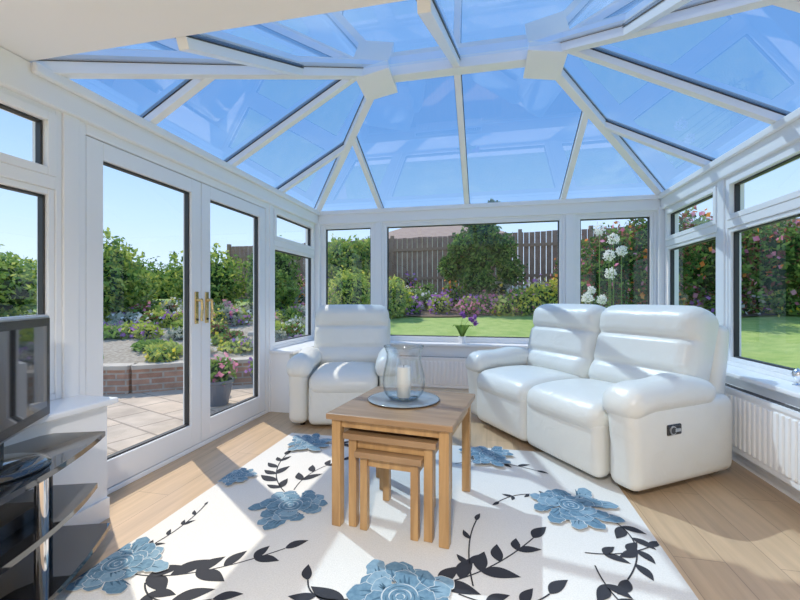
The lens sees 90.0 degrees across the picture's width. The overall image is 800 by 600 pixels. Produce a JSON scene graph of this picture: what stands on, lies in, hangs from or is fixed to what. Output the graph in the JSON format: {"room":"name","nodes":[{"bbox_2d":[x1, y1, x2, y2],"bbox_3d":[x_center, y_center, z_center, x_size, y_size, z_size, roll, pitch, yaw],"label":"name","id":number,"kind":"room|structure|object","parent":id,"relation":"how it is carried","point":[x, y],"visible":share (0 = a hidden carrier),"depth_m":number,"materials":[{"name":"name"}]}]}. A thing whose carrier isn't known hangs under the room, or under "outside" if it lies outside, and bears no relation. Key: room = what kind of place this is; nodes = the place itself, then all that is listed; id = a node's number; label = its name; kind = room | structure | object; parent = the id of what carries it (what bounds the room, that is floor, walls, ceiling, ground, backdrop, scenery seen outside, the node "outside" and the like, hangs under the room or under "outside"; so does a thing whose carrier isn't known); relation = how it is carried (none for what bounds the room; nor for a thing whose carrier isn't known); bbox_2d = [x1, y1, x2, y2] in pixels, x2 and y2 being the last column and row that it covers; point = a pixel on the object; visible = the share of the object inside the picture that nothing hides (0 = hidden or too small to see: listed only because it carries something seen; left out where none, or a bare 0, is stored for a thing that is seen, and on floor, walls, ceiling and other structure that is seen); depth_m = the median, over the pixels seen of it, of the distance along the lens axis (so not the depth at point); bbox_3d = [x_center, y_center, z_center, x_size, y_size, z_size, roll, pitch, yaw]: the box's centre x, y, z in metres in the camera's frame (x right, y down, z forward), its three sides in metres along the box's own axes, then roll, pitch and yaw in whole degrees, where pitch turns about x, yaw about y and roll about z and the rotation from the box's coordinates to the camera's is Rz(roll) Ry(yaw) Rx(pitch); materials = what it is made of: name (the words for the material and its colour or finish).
{"room":"sunroom","nodes":[
{"label":"sunroom","id":0,"kind":"room"},
{"bbox_2d":[4,353,297,511],"bbox_3d":[-1.601,0.790,2.098,0.360,0.560,6.020,0,0,12],"label":"wall","id":1,"kind":"structure","parent":0,"point":[91,467],"depth_m":1.90,"materials":[{"name":"white paint"}]},
{"bbox_2d":[0,86,61,400],"bbox_3d":[-1.820,-0.220,1.373,0.100,1.400,1.210,0,0,12],"label":"window","id":2,"kind":"structure","parent":1,"relation":"in","point":[41,177],"depth_m":1.90,"materials":[{"name":"white plastic"}]},
{"bbox_2d":[63,497,109,525],"bbox_3d":[-1.448,1.020,1.917,0.015,0.100,5.730,0,0,12],"label":"baseboard","id":3,"kind":"structure","parent":1,"relation":"attached to","point":[99,511],"depth_m":1.89,"materials":[{"name":"white wood"}]},
{"bbox_2d":[86,136,203,487],"bbox_3d":[-1.543,0.090,2.497,0.133,1.890,0.853,0,0,12],"label":"door","id":4,"kind":"structure","parent":1,"relation":"in","point":[125,463],"depth_m":2.44,"materials":[{"name":"white plastic"}]},
{"bbox_2d":[79,121,268,494],"bbox_3d":[-1.482,0.075,2.927,0.080,1.990,1.850,0,0,12],"label":"door frame","id":5,"kind":"structure","parent":1,"relation":"attached to","point":[85,129],"depth_m":2.36,"materials":[{"name":"white plastic"}]},
{"bbox_2d":[201,183,264,441],"bbox_3d":[-1.360,0.090,3.340,0.133,1.890,0.860,0,0,12],"label":"door","id":6,"kind":"structure","parent":1,"relation":"in","point":[216,422],"depth_m":3.24,"materials":[{"name":"white plastic"}]},
{"bbox_2d":[273,206,314,348],"bbox_3d":[-1.171,-0.220,4.358,0.100,1.400,0.980,0,0,12],"label":"window","id":7,"kind":"structure","parent":1,"relation":"in","point":[282,245],"depth_m":4.47,"materials":[{"name":"white plastic"}]},
{"bbox_2d":[318,54,447,67],"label":"glass","id":8,"kind":"object","parent":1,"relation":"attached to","point":[400,62],"depth_m":2.83,"materials":[{"name":"blue glass"}]},
{"bbox_2d":[62,113,724,411],"bbox_3d":[0.388,0.060,2.443,4.040,2.020,4.440,0,0,12],"label":"window frame posts","id":9,"kind":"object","parent":1,"relation":"attached to","point":[70,125],"depth_m":2.02,"materials":[{"name":"white plastic"}]},
{"bbox_2d":[458,34,589,57],"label":"glass","id":10,"kind":"object","parent":9,"relation":"attached to","point":[524,46],"depth_m":2.70,"materials":[{"name":"blue glass"}]},
{"bbox_2d":[29,340,799,427],"bbox_3d":[0.214,0.495,1.642,3.860,0.030,5.900,0,0,12],"label":"window sill","id":11,"kind":"structure","parent":1,"relation":"attached to","point":[60,408],"depth_m":2.33,"materials":[{"name":"white plastic"}]},
{"bbox_2d":[451,311,478,342],"bbox_3d":[0.714,0.302,4.451,0.319,0.355,0.110,0,0,12],"label":"potted orchid","id":12,"kind":"object","parent":11,"relation":"on","point":[462,329],"visible":1,"depth_m":4.43,"materials":[{"name":"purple plant"}]},
{"bbox_2d":[791,368,799,386],"bbox_3d":[2.227,0.430,2.238,0.056,0.100,0.056,0,0,12],"label":"ornament","id":13,"kind":"object","parent":11,"relation":"on","point":[795,373],"visible":1,"depth_m":2.23,"materials":[{"name":"white"}]},
{"bbox_2d":[103,313,286,362],"bbox_3d":[-4.210,0.544,7.465,6.600,0.568,4.800,0,0,12],"label":"gravel","id":14,"kind":"object","parent":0,"point":[114,350],"depth_m":5.91,"materials":[{"name":"beige gravel"}]},
{"bbox_2d":[161,325,281,343],"bbox_3d":[-3.505,0.656,6.956,4.319,0.382,3.665,0,0,12],"label":"rockery stones","id":15,"kind":"object","parent":14,"relation":"on","point":[250,333],"depth_m":7.02},
{"bbox_2d":[0,0,404,60],"bbox_3d":[-0.137,-1.170,0.030,4.180,0.200,2.800,0,0,12],"label":"ceiling","id":16,"kind":"structure","parent":0,"point":[32,30],"depth_m":1.52,"materials":[{"name":"white paint"}]},
{"bbox_2d":[0,47,799,224],"bbox_3d":[0.224,-0.993,1.691,4.060,0.155,6.000,0,0,12],"label":"beam","id":17,"kind":"structure","parent":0,"point":[34,81],"depth_m":2.89,"materials":[{"name":"white plastic"}]},
{"bbox_2d":[29,0,799,211],"bbox_3d":[0.500,-1.416,2.961,3.917,0.792,3.248,0,0,12],"label":"bars","id":18,"kind":"object","parent":17,"relation":"attached to","point":[232,60],"depth_m":2.56,"materials":[{"name":"white plastic"}]},
{"bbox_2d":[68,412,799,599],"bbox_3d":[0.225,1.120,1.691,4.060,0.100,6.000,0,0,12],"label":"floor","id":19,"kind":"structure","parent":0,"point":[730,534],"depth_m":2.02,"materials":[{"name":"brown wood"}]},
{"bbox_2d":[0,431,109,599],"bbox_3d":[-1.336,0.820,1.253,0.400,0.500,0.950,0,0,-8],"label":"tv stand","id":20,"kind":"object","parent":19,"relation":"on","point":[39,555],"visible":0.91,"depth_m":1.41,"materials":[{"name":"black glass"}]},
{"bbox_2d":[0,314,51,483],"bbox_3d":[-1.350,0.314,1.322,0.300,0.508,0.704,0,0,-1],"label":"television","id":21,"kind":"object","parent":20,"relation":"on","point":[24,340],"visible":1,"depth_m":1.43,"materials":[{"name":"black plastic"}]},
{"bbox_2d":[286,304,400,424],"bbox_3d":[-0.480,0.557,3.782,0.970,1.025,1.028,0,0,-1],"label":"leather armchair","id":22,"kind":"object","parent":19,"relation":"on","point":[348,356],"visible":0.82,"depth_m":3.47,"materials":[{"name":"white leather"}]},
{"bbox_2d":[54,433,697,599],"bbox_3d":[0.042,1.054,2.053,2.250,0.032,1.830,0,0,12],"label":"floral rug","id":23,"kind":"object","parent":19,"relation":"on","point":[530,525],"visible":0.99,"depth_m":1.74,"materials":[{"name":"white carpet"}]},
{"bbox_2d":[354,448,435,540],"bbox_3d":[-0.001,0.875,1.946,0.320,0.365,0.360,0,0,19],"label":"table","id":24,"kind":"object","parent":23,"relation":"on","point":[389,461],"visible":0.54,"depth_m":1.80,"materials":[{"name":"brown wood"}]},
{"bbox_2d":[343,428,451,542],"bbox_3d":[0.019,0.838,2.002,0.445,0.440,0.460,0,0,19],"label":"table","id":25,"kind":"object","parent":23,"relation":"on","point":[427,447],"visible":0.54,"depth_m":1.81,"materials":[{"name":"brown wood"}]},
{"bbox_2d":[326,386,474,548],"bbox_3d":[0.038,0.792,2.059,0.600,0.530,0.620,0,0,19],"label":"table","id":26,"kind":"object","parent":23,"relation":"on","point":[441,419],"visible":0.82,"depth_m":1.86,"materials":[{"name":"brown wood"}]},
{"bbox_2d":[368,390,439,407],"bbox_3d":[0.020,0.522,2.114,0.380,0.009,0.380,0,0,12],"label":"glass plate","id":27,"kind":"object","parent":26,"relation":"on","point":[380,398],"visible":0.79,"depth_m":2.08,"materials":[{"name":"grey"}]},
{"bbox_2d":[382,344,424,400],"bbox_3d":[0.020,0.381,2.114,0.226,0.278,0.226,0,0,12],"label":"hurricane vase","id":28,"kind":"object","parent":27,"relation":"on","point":[403,371],"visible":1,"depth_m":2.09,"materials":[{"name":"clear glass"}]},
{"bbox_2d":[465,304,731,491],"bbox_3d":[1.334,0.545,3.032,1.027,1.025,1.732,0,0,-22],"label":"leather sofa","id":29,"kind":"object","parent":19,"relation":"on","point":[634,394],"visible":1,"depth_m":2.48,"materials":[{"name":"white leather"}]},
{"bbox_2d":[390,345,496,356],"bbox_3d":[0.870,0.790,4.493,3.450,0.560,0.290,0,0,12],"label":"wall","id":30,"kind":"structure","parent":0,"point":[440,351],"depth_m":4.44,"materials":[{"name":"white paint"}]},
{"bbox_2d":[321,223,374,305],"bbox_3d":[-0.620,-0.220,4.842,0.690,1.400,0.080,0,0,12],"label":"window","id":31,"kind":"structure","parent":30,"relation":"in","point":[357,226],"depth_m":4.84,"materials":[{"name":"white plastic"}]},
{"bbox_2d":[400,355,468,388],"bbox_3d":[0.392,0.846,4.391,0.958,0.448,0.107,0,0,12],"label":"radiator","id":32,"kind":"object","parent":30,"relation":"attached to","point":[439,372],"visible":0.7,"depth_m":4.34,"materials":[{"name":"white metal"}]},
{"bbox_2d":[411,386,468,392],"bbox_3d":[0.837,1.020,4.344,3.420,0.100,0.015,0,0,12],"label":"baseboard","id":33,"kind":"structure","parent":30,"relation":"attached to","point":[458,390],"depth_m":4.41,"materials":[{"name":"white wood"}]},
{"bbox_2d":[382,215,564,343],"bbox_3d":[0.787,-0.220,4.536,2.030,1.400,0.080,0,0,12],"label":"window","id":34,"kind":"structure","parent":30,"relation":"in","point":[560,219],"depth_m":4.50,"materials":[{"name":"white plastic"}]},
{"bbox_2d":[575,211,656,304],"bbox_3d":[2.253,-0.220,4.218,0.790,1.400,0.080,0,0,12],"label":"window","id":35,"kind":"structure","parent":30,"relation":"in","point":[651,216],"depth_m":4.16,"materials":[{"name":"white plastic"}]},
{"bbox_2d":[725,376,799,407],"bbox_3d":[2.088,0.790,1.296,0.290,0.560,6.020,0,0,12],"label":"wall","id":36,"kind":"structure","parent":0,"point":[790,400],"depth_m":2.38,"materials":[{"name":"white paint"}]},
{"bbox_2d":[665,182,717,318],"bbox_3d":[2.603,-0.220,3.548,0.100,1.400,0.960,0,0,12],"label":"window","id":37,"kind":"structure","parent":36,"relation":"in","point":[674,240],"depth_m":3.65,"materials":[{"name":"white plastic"}]},
{"bbox_2d":[724,382,799,490],"bbox_3d":[2.027,0.816,1.964,0.107,0.508,2.308,0,0,12],"label":"radiator","id":38,"kind":"object","parent":36,"relation":"attached to","point":[765,430],"visible":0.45,"depth_m":2.22,"materials":[{"name":"white metal"}]},
{"bbox_2d":[725,140,799,381],"bbox_3d":[2.324,-0.220,2.263,0.100,1.400,1.510,0,0,12],"label":"window","id":39,"kind":"structure","parent":36,"relation":"in","point":[738,219],"depth_m":2.82,"materials":[{"name":"white plastic"}]},
{"bbox_2d":[732,450,799,503],"bbox_3d":[1.908,1.020,1.187,0.015,0.100,5.730,0,0,12],"label":"baseboard","id":40,"kind":"structure","parent":36,"relation":"attached to","point":[779,484],"depth_m":2.33,"materials":[{"name":"white wood"}]},
{"label":"outside","id":41,"kind":"structure","parent":0,"visible":0},
{"bbox_2d":[7,299,799,368],"bbox_3d":[0.659,0.670,7.737,30.000,1.400,23.400,0,0,12],"label":"lawn","id":42,"kind":"structure","parent":41,"point":[773,339],"depth_m":7.23,"materials":[{"name":"green plant"}]},
{"bbox_2d":[0,227,299,318],"bbox_3d":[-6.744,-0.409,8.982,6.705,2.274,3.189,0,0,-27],"label":"hedge","id":43,"kind":"object","parent":42,"relation":"on","point":[125,283],"visible":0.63,"depth_m":8.44,"materials":[{"name":"green plant"}]},
{"bbox_2d":[103,384,252,455],"bbox_3d":[-4.036,1.260,2.029,4.350,0.180,8.250,0,0,12],"label":"paving","id":44,"kind":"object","parent":42,"relation":"on","point":[136,418],"visible":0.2,"depth_m":4.09,"materials":[{"name":"stone"}]},
{"bbox_2d":[210,352,237,406],"bbox_3d":[-2.037,0.874,4.481,0.451,0.591,0.445,0,0,12],"label":"flower pot","id":45,"kind":"object","parent":44,"relation":"on","point":[221,384],"visible":0.74,"depth_m":4.40,"materials":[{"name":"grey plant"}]},
{"bbox_2d":[244,357,252,382],"bbox_3d":[-1.708,0.912,5.007,0.465,0.516,0.396,0,0,12],"label":"flowers","id":46,"kind":"object","parent":44,"relation":"on","point":[250,358],"visible":0.06,"depth_m":4.95,"materials":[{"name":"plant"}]},
{"bbox_2d":[103,357,252,393],"bbox_3d":[-3.378,1.085,5.313,4.548,0.530,0.700,0,0,-8],"label":"brickwork","id":47,"kind":"object","parent":42,"relation":"on","point":[118,378],"visible":0.24,"depth_m":5.09,"materials":[{"name":"brick"}]},
{"bbox_2d":[16,297,369,362],"bbox_3d":[-4.885,0.481,5.248,6.994,1.132,10.561,0,0,12],"label":"garden plants","id":48,"kind":"object","parent":42,"relation":"on","point":[143,322],"visible":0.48,"depth_m":7.03,"materials":[{"name":"green plant"}]},
{"bbox_2d":[328,265,414,318],"bbox_3d":[-0.736,-0.087,8.789,2.171,1.367,1.216,0,0,-10],"label":"shrub","id":49,"kind":"object","parent":42,"relation":"on","point":[350,290],"visible":0.67,"depth_m":8.63,"materials":[{"name":"green plant"}]},
{"bbox_2d":[227,218,799,301],"bbox_3d":[2.851,-0.957,11.261,17.385,2.256,0.100,0,0,12],"label":"fence","id":50,"kind":"object","parent":42,"relation":"on","point":[412,255],"visible":0.09,"depth_m":11.65,"materials":[{"name":"brown wood"}]},
{"bbox_2d":[238,303,798,316],"bbox_3d":[2.407,0.162,9.889,13.500,0.443,2.650,0,0,12],"label":"soil","id":51,"kind":"object","parent":42,"relation":"on","point":[424,312],"visible":0.05,"depth_m":9.10,"materials":[{"name":"brown soil"}]},
{"bbox_2d":[242,235,302,310],"bbox_3d":[-3.161,-0.610,9.724,1.557,2.160,3.093,0,0,-11],"label":"tree","id":52,"kind":"object","parent":51,"relation":"on","point":[285,288],"visible":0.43,"depth_m":8.84,"materials":[{"name":"green plant"}]},
{"bbox_2d":[328,233,369,282],"bbox_3d":[-1.350,-0.749,11.162,1.765,2.239,1.497,0,0,12],"label":"tree","id":53,"kind":"object","parent":51,"relation":"on","point":[348,255],"visible":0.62,"depth_m":10.85,"materials":[{"name":"green plant"}]},
{"bbox_2d":[436,199,527,297],"bbox_3d":[1.966,-1.008,9.745,2.244,2.959,1.224,0,0,12],"label":"tree","id":54,"kind":"object","parent":51,"relation":"on","point":[467,258],"visible":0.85,"depth_m":9.57,"materials":[{"name":"green plant"}]},
{"bbox_2d":[292,271,799,316],"bbox_3d":[2.602,-0.161,9.894,12.699,1.514,2.579,0,0,12],"label":"flower border","id":55,"kind":"object","parent":51,"relation":"on","point":[525,299],"visible":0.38,"depth_m":8.99,"materials":[{"name":"green plant"}]},
{"bbox_2d":[548,205,712,307],"bbox_3d":[4.716,-0.917,8.403,3.003,2.783,1.965,0,0,17],"label":"shrub","id":56,"kind":"object","parent":51,"relation":"on","point":[634,263],"visible":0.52,"depth_m":7.90,"materials":[{"name":"green plant"}]},
{"bbox_2d":[581,224,627,305],"bbox_3d":[3.445,-0.068,4.535,2.636,1.823,0.609,0,0,34],"label":"flower","id":57,"kind":"object","parent":42,"relation":"on","point":[601,300],"visible":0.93,"depth_m":5.16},
{"bbox_2d":[679,207,799,311],"bbox_3d":[7.983,-0.768,8.107,4.970,2.767,2.181,0,0,32],"label":"shrub","id":58,"kind":"object","parent":42,"relation":"on","point":[771,261],"visible":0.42,"depth_m":8.06,"materials":[{"name":"green plant"}]},
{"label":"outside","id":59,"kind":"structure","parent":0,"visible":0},
{"label":"ground","id":60,"kind":"structure","parent":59,"visible":0},
{"bbox_2d":[363,226,512,293],"bbox_3d":[2.445,-1.330,23.006,7.800,6.000,6.800,0,0,12],"label":"neighbouring house","id":61,"kind":"structure","parent":60,"relation":"on","point":[442,231],"depth_m":21.15,"materials":[{"name":"beige"}]}
]}

